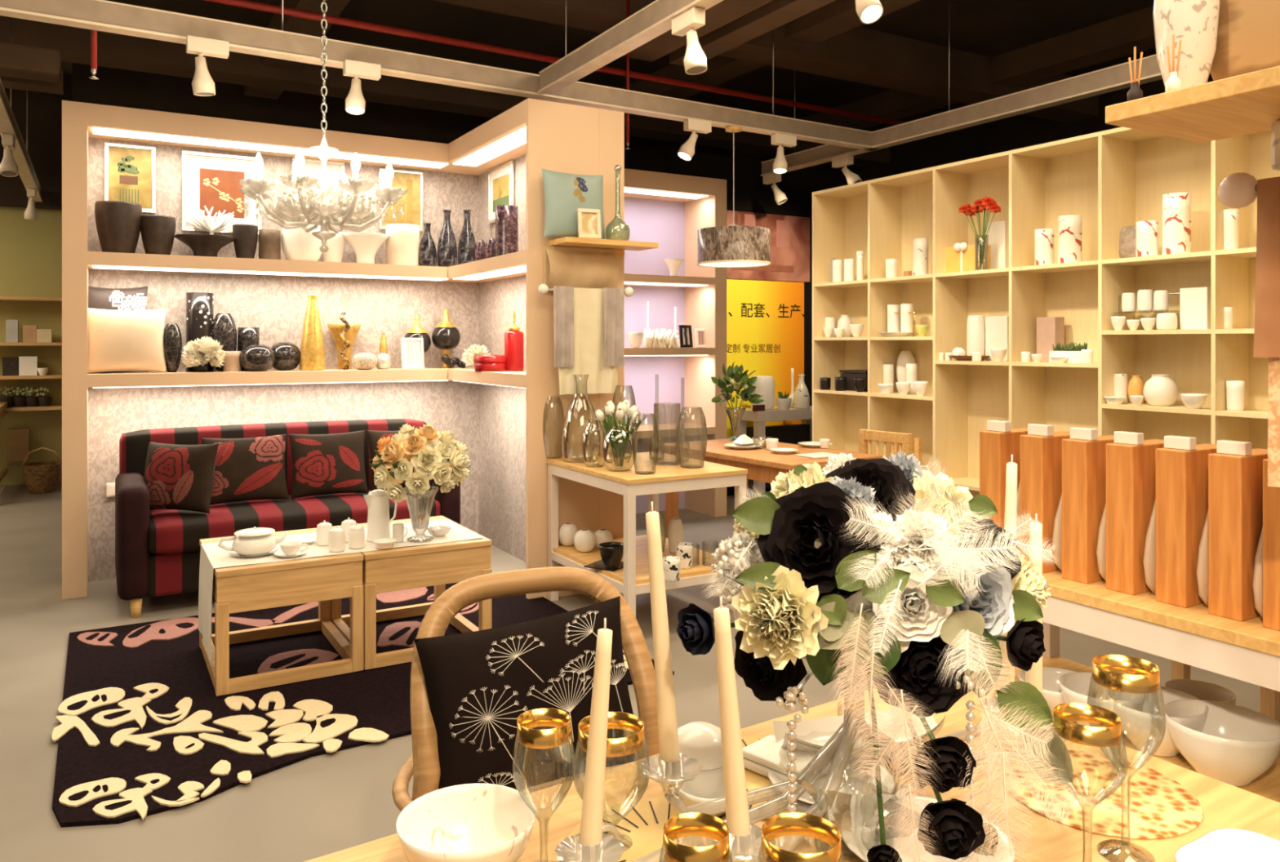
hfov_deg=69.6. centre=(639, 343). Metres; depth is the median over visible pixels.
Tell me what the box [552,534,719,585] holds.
shelf
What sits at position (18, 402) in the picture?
potted plant
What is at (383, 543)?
bowl
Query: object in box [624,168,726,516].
shelving unit
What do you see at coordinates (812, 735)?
serving dish
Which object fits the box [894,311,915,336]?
rack
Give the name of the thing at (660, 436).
glass decanter
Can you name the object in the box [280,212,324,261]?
vase
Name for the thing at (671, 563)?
cup
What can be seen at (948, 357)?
cup
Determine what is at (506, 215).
vase
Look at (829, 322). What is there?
jug
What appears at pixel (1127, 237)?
vase
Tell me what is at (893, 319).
mug
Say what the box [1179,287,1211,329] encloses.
carton
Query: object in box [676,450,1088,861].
centrepiece
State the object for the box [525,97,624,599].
pier
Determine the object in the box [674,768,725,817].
bowl
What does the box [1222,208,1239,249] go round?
vase
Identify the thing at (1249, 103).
wall shelf
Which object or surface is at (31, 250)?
wall
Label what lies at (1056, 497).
bottle
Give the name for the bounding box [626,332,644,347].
bowl
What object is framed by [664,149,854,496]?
wall partition
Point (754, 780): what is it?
place mat
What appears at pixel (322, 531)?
lidded jar
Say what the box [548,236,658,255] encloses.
wall shelf
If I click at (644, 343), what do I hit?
figure
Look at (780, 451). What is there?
plate
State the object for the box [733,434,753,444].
napkin
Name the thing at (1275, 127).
folded cloth
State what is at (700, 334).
picture
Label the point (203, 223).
coral
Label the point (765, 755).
napkin
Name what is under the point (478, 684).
cushion
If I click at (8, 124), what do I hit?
ceiling track
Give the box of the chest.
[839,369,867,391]
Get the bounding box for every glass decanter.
[605,164,630,240]
[648,374,664,459]
[683,377,689,461]
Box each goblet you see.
[512,707,575,861]
[573,711,649,850]
[658,812,733,861]
[756,812,844,861]
[1050,702,1128,861]
[1087,654,1165,861]
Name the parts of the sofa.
armrest, leg, backrest, armrest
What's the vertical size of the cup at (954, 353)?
0.046 m
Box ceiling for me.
[62,0,1155,131]
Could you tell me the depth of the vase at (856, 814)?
1.06 m
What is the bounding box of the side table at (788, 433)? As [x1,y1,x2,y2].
[733,405,812,497]
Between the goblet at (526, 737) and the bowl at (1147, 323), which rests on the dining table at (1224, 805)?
the goblet at (526, 737)
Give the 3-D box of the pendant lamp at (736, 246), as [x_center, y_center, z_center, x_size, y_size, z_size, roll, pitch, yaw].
[0.622,-0.979,6.120,0.485,0.916,0.485,0,0,-30]
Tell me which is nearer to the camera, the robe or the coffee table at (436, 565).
the robe
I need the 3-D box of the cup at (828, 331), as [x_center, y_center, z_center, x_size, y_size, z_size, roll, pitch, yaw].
[1.283,-0.073,6.281,0.070,0.067,0.070,0,0,-30]
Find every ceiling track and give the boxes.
[0,17,42,202]
[760,0,1162,176]
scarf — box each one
[553,285,573,367]
[604,287,623,366]
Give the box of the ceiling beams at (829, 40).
[0,0,1155,167]
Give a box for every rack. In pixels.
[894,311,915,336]
[1112,293,1179,316]
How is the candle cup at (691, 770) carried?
on the candelabra at (564, 851)
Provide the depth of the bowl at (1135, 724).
2.22 m
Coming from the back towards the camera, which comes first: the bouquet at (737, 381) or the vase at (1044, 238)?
the bouquet at (737, 381)
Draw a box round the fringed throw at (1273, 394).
[1267,357,1279,487]
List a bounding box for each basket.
[21,447,62,493]
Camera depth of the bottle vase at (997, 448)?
2.53 m
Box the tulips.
[595,400,646,466]
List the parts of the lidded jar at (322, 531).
lid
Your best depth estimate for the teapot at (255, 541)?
3.70 m
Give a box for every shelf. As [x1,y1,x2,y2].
[87,251,448,280]
[87,368,448,387]
[436,367,525,387]
[438,249,525,282]
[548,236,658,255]
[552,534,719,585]
[624,273,715,287]
[624,347,715,355]
[629,422,715,438]
[986,655,1279,802]
[1105,65,1279,142]
[1112,310,1179,313]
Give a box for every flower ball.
[181,335,226,367]
[461,343,490,366]
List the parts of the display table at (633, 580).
leg, leg, shelf rail, leg, leg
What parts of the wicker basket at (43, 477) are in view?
handle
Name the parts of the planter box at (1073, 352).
pot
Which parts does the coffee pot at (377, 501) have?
spout, lid, handle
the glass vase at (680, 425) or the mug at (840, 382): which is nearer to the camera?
the glass vase at (680, 425)
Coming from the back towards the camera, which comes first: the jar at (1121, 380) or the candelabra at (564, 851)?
the jar at (1121, 380)
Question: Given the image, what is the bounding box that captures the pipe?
[204,0,903,124]
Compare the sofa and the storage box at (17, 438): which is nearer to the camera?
the sofa
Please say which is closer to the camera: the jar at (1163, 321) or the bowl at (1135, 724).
the bowl at (1135, 724)
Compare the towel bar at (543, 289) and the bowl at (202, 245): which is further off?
the bowl at (202, 245)
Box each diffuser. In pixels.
[698,262,768,266]
[1127,46,1142,101]
[1164,34,1182,92]
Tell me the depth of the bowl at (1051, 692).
2.56 m
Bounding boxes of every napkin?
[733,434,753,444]
[742,734,831,790]
[795,452,838,458]
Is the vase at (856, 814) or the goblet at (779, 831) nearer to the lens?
the goblet at (779, 831)
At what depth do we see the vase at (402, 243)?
5.83 m
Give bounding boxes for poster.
[726,209,809,281]
[726,279,804,438]
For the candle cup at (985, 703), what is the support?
on the candelabra at (564, 851)
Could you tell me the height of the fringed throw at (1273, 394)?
0.520 m
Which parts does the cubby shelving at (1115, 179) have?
shelf, shelf, shelf, shelf, shelf, shelf, shelf, shelf, shelf, shelf, shelf, shelf, shelf, shelf, shelf, shelf, shelf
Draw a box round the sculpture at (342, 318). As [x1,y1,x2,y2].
[339,311,351,369]
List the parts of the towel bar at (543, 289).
knob, knob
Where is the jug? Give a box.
[825,317,835,337]
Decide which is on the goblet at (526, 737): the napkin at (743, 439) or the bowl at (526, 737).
the bowl at (526, 737)
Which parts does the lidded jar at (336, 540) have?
lid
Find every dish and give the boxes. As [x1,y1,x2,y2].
[773,707,946,760]
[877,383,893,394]
[878,332,913,337]
[1049,356,1067,363]
[1103,395,1126,404]
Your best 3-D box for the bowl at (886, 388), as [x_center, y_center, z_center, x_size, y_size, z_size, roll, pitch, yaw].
[1.535,0.285,5.753,0.098,0.060,0.098,0,0,-30]
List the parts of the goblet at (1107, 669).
stem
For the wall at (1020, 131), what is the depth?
10.32 m
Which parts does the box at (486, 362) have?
lid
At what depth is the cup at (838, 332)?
6.16 m
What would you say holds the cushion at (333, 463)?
on the sofa
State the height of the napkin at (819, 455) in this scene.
0.006 m
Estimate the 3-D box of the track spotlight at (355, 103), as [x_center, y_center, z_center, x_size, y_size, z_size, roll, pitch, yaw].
[-1.414,-1.304,4.707,0.181,0.267,0.111,0,0,-30]
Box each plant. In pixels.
[0,385,14,407]
[13,386,26,407]
[24,386,39,407]
[35,386,52,406]
[777,391,789,398]
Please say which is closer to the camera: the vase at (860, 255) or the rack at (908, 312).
the rack at (908, 312)
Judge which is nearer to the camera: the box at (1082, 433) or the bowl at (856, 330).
the box at (1082, 433)
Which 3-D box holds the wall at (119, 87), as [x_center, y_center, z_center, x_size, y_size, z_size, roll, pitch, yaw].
[0.181,-0.625,11.331,12.200,3.950,0.150,0,0,-30]
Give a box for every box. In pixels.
[2,356,18,375]
[6,427,29,462]
[36,328,52,342]
[473,354,506,371]
[752,404,764,411]
[946,242,990,272]
[984,220,1008,269]
[985,315,1008,360]
[1036,316,1064,362]
[1048,342,1087,363]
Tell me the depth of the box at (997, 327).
5.20 m
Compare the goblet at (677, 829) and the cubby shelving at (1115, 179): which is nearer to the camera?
the goblet at (677, 829)
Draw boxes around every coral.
[182,205,237,235]
[644,328,679,347]
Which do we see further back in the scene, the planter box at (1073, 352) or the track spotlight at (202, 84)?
the planter box at (1073, 352)
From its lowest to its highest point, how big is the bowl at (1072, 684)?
0.120 m
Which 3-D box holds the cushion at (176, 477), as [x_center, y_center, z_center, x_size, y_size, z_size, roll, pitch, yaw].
[-2.406,0.699,4.810,0.420,0.353,0.171,0,0,12]
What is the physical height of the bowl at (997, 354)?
0.070 m
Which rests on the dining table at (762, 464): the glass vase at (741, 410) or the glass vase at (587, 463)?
the glass vase at (741, 410)
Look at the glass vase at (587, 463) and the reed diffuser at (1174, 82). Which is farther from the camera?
the glass vase at (587, 463)
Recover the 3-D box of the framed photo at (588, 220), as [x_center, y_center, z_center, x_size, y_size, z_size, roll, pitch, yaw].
[-0.264,-0.623,4.799,0.125,0.155,0.036,0,0,-25]
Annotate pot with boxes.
[363,487,397,542]
[668,721,723,795]
[776,397,791,409]
[1142,374,1177,406]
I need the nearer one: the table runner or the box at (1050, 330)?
the table runner
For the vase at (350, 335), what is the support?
on the display alcove
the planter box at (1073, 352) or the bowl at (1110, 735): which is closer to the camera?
the bowl at (1110, 735)
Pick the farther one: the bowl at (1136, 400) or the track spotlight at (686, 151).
the track spotlight at (686, 151)
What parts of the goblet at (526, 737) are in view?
stem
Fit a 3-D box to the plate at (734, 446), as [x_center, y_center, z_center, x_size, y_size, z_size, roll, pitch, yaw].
[0.589,0.590,5.261,0.220,0.018,0.220,0,0,-30]
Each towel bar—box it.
[537,284,633,297]
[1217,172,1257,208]
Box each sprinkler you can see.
[89,29,98,79]
[625,0,630,149]
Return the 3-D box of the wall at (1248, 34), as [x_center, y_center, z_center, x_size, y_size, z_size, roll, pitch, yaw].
[1.047,-0.579,1.494,0.040,0.340,0.260,0,0,-30]
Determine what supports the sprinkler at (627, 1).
hanging from the ceiling
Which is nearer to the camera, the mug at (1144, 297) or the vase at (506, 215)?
the mug at (1144, 297)
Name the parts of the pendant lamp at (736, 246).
lamp shade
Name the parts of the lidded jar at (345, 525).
lid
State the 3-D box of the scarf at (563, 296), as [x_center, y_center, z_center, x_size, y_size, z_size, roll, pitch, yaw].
[-0.398,-0.086,4.792,0.115,0.420,0.021,0,0,-30]
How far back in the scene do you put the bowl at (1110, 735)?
1.01 m
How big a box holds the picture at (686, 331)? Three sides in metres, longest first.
0.131 x 0.086 x 0.002 m
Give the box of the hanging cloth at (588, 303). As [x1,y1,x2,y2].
[558,287,617,395]
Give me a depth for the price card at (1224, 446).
2.02 m
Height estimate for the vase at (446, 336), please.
0.394 m
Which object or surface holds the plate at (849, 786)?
on the place mat at (754, 780)
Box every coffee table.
[199,528,363,696]
[330,515,491,670]
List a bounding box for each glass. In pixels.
[660,512,666,552]
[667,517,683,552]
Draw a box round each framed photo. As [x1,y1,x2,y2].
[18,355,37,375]
[400,337,424,368]
[577,208,601,239]
[678,324,693,347]
[694,328,705,347]
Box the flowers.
[959,196,1001,267]
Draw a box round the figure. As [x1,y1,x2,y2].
[642,302,651,347]
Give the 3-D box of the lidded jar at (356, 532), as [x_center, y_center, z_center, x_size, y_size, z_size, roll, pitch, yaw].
[-1.189,0.806,3.864,0.067,0.103,0.067,0,0,-30]
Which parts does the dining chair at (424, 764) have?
arm rail, seat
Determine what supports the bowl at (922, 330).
on the cubby shelving at (1115, 179)
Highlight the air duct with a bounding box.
[0,40,63,94]
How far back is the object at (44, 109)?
8.77 m
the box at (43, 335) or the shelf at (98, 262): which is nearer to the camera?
the shelf at (98, 262)
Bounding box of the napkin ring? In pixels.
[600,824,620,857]
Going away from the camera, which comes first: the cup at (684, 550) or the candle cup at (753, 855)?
the candle cup at (753, 855)
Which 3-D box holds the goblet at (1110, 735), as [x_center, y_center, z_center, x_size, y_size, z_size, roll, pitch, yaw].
[0.495,0.506,1.020,0.080,0.188,0.080,0,0,-30]
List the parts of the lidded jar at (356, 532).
lid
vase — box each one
[94,200,142,253]
[140,214,176,254]
[163,323,182,372]
[185,292,213,372]
[211,313,236,371]
[222,351,240,371]
[232,224,257,258]
[237,327,259,371]
[239,344,275,371]
[258,229,280,259]
[271,342,300,370]
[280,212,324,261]
[299,294,325,370]
[321,231,345,262]
[326,324,361,369]
[342,231,389,263]
[351,352,377,369]
[386,223,419,265]
[403,485,438,542]
[404,315,431,368]
[417,222,436,266]
[431,308,460,368]
[436,208,457,266]
[457,209,475,264]
[475,239,485,260]
[484,237,495,258]
[495,204,518,256]
[504,311,524,371]
[560,374,600,462]
[581,419,606,467]
[602,426,633,471]
[611,385,635,458]
[631,413,658,474]
[653,403,679,466]
[663,258,684,275]
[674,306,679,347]
[676,406,706,468]
[724,407,746,440]
[751,375,774,409]
[780,765,916,857]
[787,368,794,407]
[792,374,809,408]
[856,251,863,279]
[912,238,928,275]
[974,234,988,270]
[979,427,1027,556]
[1019,431,1070,573]
[1034,228,1054,265]
[1057,214,1082,263]
[1062,435,1114,583]
[1106,439,1164,595]
[1119,225,1136,257]
[1136,220,1158,257]
[1152,0,1220,88]
[1155,444,1217,608]
[1162,192,1191,254]
[1208,448,1267,621]
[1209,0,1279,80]
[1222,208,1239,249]
[1262,458,1279,631]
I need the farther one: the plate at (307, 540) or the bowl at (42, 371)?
the bowl at (42, 371)
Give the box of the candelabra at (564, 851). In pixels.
[555,545,1052,861]
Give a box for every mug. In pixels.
[819,377,831,390]
[832,259,842,282]
[835,376,846,391]
[844,258,854,280]
[853,377,866,391]
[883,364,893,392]
[885,258,897,277]
[887,304,900,332]
[900,303,913,336]
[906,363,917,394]
[1121,293,1136,311]
[1137,289,1153,311]
[1153,290,1168,311]
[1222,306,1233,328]
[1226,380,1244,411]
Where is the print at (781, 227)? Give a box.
[726,212,793,272]
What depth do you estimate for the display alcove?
5.59 m
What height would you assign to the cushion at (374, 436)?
0.361 m
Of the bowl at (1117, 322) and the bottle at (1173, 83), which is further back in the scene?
the bowl at (1117, 322)
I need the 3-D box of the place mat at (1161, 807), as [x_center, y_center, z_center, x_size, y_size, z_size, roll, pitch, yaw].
[0.612,0.598,1.232,0.242,0.003,0.242,0,0,-30]
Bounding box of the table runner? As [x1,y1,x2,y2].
[198,519,484,661]
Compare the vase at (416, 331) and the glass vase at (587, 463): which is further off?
the vase at (416, 331)
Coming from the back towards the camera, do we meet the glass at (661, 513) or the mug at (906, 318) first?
the mug at (906, 318)
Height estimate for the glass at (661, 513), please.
0.197 m
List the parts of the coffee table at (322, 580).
leg, leg, rail, leg, leg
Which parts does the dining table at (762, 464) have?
leg, leg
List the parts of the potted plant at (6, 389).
pot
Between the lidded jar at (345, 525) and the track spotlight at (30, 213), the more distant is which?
the track spotlight at (30, 213)
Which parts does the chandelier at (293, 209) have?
bulb, arm, arm, glass, glass, bulb, glass, arm, arm, glass, stem, chain, glass, arm, glass, arm, glass, glass, bulb, arm, arm, bulb, bulb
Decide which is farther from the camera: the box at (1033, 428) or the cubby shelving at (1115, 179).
the cubby shelving at (1115, 179)
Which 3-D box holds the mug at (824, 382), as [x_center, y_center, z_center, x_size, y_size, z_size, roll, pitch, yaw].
[1.254,0.274,6.231,0.074,0.082,0.074,0,0,-30]
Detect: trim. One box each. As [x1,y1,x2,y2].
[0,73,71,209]
[0,486,5,494]
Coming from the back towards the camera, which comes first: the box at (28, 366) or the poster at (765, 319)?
the box at (28, 366)
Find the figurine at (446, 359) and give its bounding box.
[441,354,466,368]
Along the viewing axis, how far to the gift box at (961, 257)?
5.29 m
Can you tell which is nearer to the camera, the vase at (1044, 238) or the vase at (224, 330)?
the vase at (1044, 238)
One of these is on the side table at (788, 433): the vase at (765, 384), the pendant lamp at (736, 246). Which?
the vase at (765, 384)
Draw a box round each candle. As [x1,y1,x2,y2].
[577,617,612,861]
[645,501,681,777]
[713,596,751,853]
[997,454,1017,710]
[1023,513,1042,729]
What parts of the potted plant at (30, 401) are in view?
pot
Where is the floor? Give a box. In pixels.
[0,481,1260,861]
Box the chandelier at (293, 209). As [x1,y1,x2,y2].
[238,0,408,252]
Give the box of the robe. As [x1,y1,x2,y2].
[1253,176,1279,357]
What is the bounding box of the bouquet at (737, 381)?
[711,361,764,435]
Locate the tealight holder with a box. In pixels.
[903,271,911,275]
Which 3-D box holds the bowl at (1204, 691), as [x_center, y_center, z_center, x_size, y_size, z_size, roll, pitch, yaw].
[1.449,0.949,2.386,0.160,0.100,0.160,0,0,-30]
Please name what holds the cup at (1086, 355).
on the cubby shelving at (1115, 179)
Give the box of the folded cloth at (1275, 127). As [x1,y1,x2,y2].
[1271,120,1279,170]
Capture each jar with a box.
[315,520,332,546]
[328,525,345,551]
[340,517,355,542]
[348,523,364,549]
[966,315,985,360]
[1114,373,1128,403]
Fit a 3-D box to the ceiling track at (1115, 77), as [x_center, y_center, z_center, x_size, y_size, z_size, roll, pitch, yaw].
[2.594,-2.019,5.354,0.084,1.162,6.000,0,0,-30]
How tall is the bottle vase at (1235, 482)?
0.355 m
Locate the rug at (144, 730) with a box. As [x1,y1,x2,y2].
[51,582,674,827]
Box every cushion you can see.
[87,307,166,373]
[88,285,148,372]
[143,441,218,513]
[147,488,439,554]
[200,433,288,505]
[288,430,368,499]
[366,428,419,491]
[413,595,635,790]
[541,168,605,239]
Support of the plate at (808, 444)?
on the dining table at (762, 464)
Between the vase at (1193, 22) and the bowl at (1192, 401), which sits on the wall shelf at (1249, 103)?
the vase at (1193, 22)
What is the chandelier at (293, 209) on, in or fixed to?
hanging from the ceiling
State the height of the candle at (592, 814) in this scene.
0.254 m
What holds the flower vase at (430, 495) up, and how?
on the table runner
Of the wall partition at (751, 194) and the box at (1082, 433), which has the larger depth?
the wall partition at (751, 194)
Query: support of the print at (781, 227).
attached to the photo poster at (789, 236)
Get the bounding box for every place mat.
[566,797,761,861]
[741,736,820,820]
[1000,749,1203,839]
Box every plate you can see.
[288,537,315,544]
[583,560,623,571]
[724,443,761,449]
[768,448,798,453]
[768,757,896,804]
[797,441,832,447]
[840,795,1015,861]
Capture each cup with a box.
[555,833,623,861]
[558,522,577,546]
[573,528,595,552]
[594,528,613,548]
[640,753,702,794]
[725,822,761,861]
[765,438,777,449]
[819,438,830,448]
[822,327,833,337]
[834,328,844,337]
[938,352,943,359]
[945,352,951,360]
[953,352,959,360]
[971,351,982,360]
[981,694,1005,725]
[1005,721,1052,737]
[1021,351,1030,362]
[1080,349,1093,363]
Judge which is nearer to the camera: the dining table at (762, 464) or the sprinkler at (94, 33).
the sprinkler at (94, 33)
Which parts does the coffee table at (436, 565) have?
leg, leg, rail, leg, leg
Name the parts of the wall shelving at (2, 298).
shelf, shelf, shelf, shelf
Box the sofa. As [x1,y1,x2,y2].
[115,418,460,618]
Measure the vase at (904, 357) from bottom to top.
0.265 m
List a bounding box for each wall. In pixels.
[0,205,62,485]
[71,62,825,173]
[825,72,1213,182]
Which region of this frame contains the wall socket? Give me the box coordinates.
[106,482,115,497]
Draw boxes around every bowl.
[37,368,48,375]
[174,234,235,257]
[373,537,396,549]
[395,783,536,861]
[426,525,450,537]
[512,727,575,813]
[573,729,649,817]
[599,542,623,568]
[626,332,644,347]
[658,835,733,861]
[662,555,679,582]
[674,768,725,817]
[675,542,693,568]
[752,436,771,448]
[756,835,844,861]
[849,324,863,337]
[895,382,911,395]
[912,381,928,395]
[915,324,928,336]
[990,348,1007,361]
[1017,666,1088,718]
[1031,354,1043,362]
[1050,720,1128,803]
[1058,671,1145,734]
[1087,672,1165,771]
[1106,686,1208,756]
[1111,316,1126,330]
[1126,319,1140,329]
[1129,395,1143,405]
[1140,317,1155,329]
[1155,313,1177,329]
[1164,679,1235,705]
[1164,699,1279,786]
[1173,827,1279,861]
[1180,393,1207,408]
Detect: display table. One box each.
[546,451,747,621]
[986,569,1279,802]
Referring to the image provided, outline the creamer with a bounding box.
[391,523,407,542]
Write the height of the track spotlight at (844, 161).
0.256 m
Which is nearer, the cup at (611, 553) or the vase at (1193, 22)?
the vase at (1193, 22)
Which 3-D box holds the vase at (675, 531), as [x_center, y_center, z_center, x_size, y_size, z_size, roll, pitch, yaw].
[0.183,0.985,4.722,0.080,0.169,0.080,0,0,-30]
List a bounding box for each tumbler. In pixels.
[692,543,699,565]
[702,541,718,566]
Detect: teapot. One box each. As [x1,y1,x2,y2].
[217,526,288,557]
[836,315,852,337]
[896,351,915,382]
[951,346,965,359]
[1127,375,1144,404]
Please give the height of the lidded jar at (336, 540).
0.103 m
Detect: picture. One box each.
[104,142,155,213]
[181,150,262,235]
[292,156,344,229]
[378,168,422,231]
[405,342,419,364]
[488,160,514,224]
[582,212,597,234]
[682,328,689,344]
[697,331,704,344]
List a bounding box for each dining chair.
[391,566,659,811]
[858,429,912,457]
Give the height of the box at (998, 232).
0.283 m
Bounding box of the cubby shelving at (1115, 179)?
[812,126,1279,542]
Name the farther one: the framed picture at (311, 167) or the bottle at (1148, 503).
the framed picture at (311, 167)
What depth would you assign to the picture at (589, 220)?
4.80 m
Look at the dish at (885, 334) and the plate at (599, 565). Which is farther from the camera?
the dish at (885, 334)
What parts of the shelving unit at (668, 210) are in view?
panel, post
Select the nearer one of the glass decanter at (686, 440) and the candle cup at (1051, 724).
the candle cup at (1051, 724)
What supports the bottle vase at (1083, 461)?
on the display table at (1246, 651)
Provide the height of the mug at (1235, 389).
0.130 m
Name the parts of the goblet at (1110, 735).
stem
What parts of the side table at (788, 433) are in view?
leg, leg, leg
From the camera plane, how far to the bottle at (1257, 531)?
1.98 m
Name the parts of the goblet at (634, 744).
stem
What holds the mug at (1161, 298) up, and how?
on the rack
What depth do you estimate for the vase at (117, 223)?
5.04 m
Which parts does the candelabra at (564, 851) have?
arm, arm, arm, stem, arm, arm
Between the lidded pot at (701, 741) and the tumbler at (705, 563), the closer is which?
the lidded pot at (701, 741)
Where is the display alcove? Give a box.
[62,99,525,599]
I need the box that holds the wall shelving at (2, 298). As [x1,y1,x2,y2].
[0,296,62,411]
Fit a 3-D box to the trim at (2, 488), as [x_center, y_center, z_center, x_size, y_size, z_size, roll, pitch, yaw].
[-4.198,1.348,5.362,0.300,0.002,7.500,0,0,-30]
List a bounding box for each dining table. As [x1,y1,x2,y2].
[303,688,1279,861]
[658,438,882,537]
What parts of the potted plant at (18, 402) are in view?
pot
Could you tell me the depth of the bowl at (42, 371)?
8.69 m
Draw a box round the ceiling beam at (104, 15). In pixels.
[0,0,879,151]
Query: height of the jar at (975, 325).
0.258 m
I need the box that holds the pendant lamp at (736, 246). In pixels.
[697,125,770,267]
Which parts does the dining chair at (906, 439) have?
leg, rail, leg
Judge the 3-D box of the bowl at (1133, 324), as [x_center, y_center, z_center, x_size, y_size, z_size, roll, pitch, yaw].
[2.350,-0.087,4.387,0.060,0.050,0.060,0,0,-30]
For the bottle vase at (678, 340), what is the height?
0.320 m
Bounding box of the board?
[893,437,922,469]
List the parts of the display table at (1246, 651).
leg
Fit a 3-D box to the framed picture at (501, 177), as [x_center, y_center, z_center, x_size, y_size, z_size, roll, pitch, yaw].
[-0.907,-0.978,5.993,0.018,0.360,0.420,0,0,-30]
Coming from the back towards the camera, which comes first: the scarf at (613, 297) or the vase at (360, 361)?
the vase at (360, 361)
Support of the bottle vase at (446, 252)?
on the display alcove
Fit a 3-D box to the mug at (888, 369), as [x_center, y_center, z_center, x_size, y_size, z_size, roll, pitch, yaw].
[1.583,0.225,5.869,0.065,0.180,0.065,0,0,-30]
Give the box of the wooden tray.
[948,355,988,360]
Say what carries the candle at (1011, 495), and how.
in the candelabra at (564, 851)
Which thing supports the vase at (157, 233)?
on the display alcove
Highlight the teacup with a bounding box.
[273,541,308,557]
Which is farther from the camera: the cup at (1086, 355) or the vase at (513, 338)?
the vase at (513, 338)
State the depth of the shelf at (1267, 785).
2.19 m
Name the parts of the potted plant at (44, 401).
pot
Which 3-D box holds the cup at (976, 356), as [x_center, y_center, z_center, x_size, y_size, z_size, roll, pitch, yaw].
[1.890,0.074,5.170,0.053,0.052,0.053,0,0,-30]
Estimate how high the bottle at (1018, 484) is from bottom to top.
0.322 m
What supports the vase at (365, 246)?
on the display alcove
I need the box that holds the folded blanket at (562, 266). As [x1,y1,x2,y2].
[542,245,618,288]
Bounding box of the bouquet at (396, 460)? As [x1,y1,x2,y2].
[368,422,471,522]
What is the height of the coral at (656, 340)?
0.154 m
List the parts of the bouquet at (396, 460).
flower, flower, flower, flower, flower, flower, flower, flower, flower, flower, flower, flower, flower, flower, flower, flower, flower, flower, flower, flower, flower, flower, flower, flower, flower, flower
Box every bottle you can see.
[376,333,391,369]
[1016,483,1019,556]
[1052,493,1062,572]
[1096,502,1106,582]
[1127,82,1142,101]
[1142,497,1155,595]
[1164,71,1182,92]
[1195,510,1208,607]
[1252,526,1262,618]
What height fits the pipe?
0.042 m
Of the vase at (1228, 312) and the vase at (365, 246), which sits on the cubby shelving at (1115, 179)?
the vase at (1228, 312)
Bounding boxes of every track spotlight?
[0,133,17,177]
[24,187,37,219]
[186,35,229,96]
[342,59,381,115]
[671,6,707,75]
[677,118,711,160]
[763,173,787,204]
[771,133,796,173]
[831,154,862,184]
[855,0,883,23]
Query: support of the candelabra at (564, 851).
on the dining table at (1224, 805)
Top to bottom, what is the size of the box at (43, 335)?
0.125 m
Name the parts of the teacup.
handle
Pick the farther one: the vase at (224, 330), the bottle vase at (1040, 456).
the vase at (224, 330)
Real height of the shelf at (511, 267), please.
0.070 m
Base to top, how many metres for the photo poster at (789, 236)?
0.600 m
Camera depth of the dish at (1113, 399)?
4.43 m
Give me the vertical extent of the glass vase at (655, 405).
0.305 m
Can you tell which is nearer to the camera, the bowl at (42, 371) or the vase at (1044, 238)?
the vase at (1044, 238)
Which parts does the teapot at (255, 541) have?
handle, lid, spout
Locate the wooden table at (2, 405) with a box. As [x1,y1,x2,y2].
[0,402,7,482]
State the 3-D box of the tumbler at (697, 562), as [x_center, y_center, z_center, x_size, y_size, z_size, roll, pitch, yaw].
[0.256,1.022,4.454,0.063,0.095,0.063,0,0,-30]
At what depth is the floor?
3.31 m
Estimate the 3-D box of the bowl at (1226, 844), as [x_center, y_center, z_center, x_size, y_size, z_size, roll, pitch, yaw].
[0.679,0.584,0.990,0.157,0.030,0.157,0,0,-31]
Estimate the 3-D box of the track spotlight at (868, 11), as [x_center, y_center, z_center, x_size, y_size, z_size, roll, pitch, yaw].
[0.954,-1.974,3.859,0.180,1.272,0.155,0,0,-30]
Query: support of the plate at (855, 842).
on the dining table at (1224, 805)
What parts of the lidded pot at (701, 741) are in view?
lid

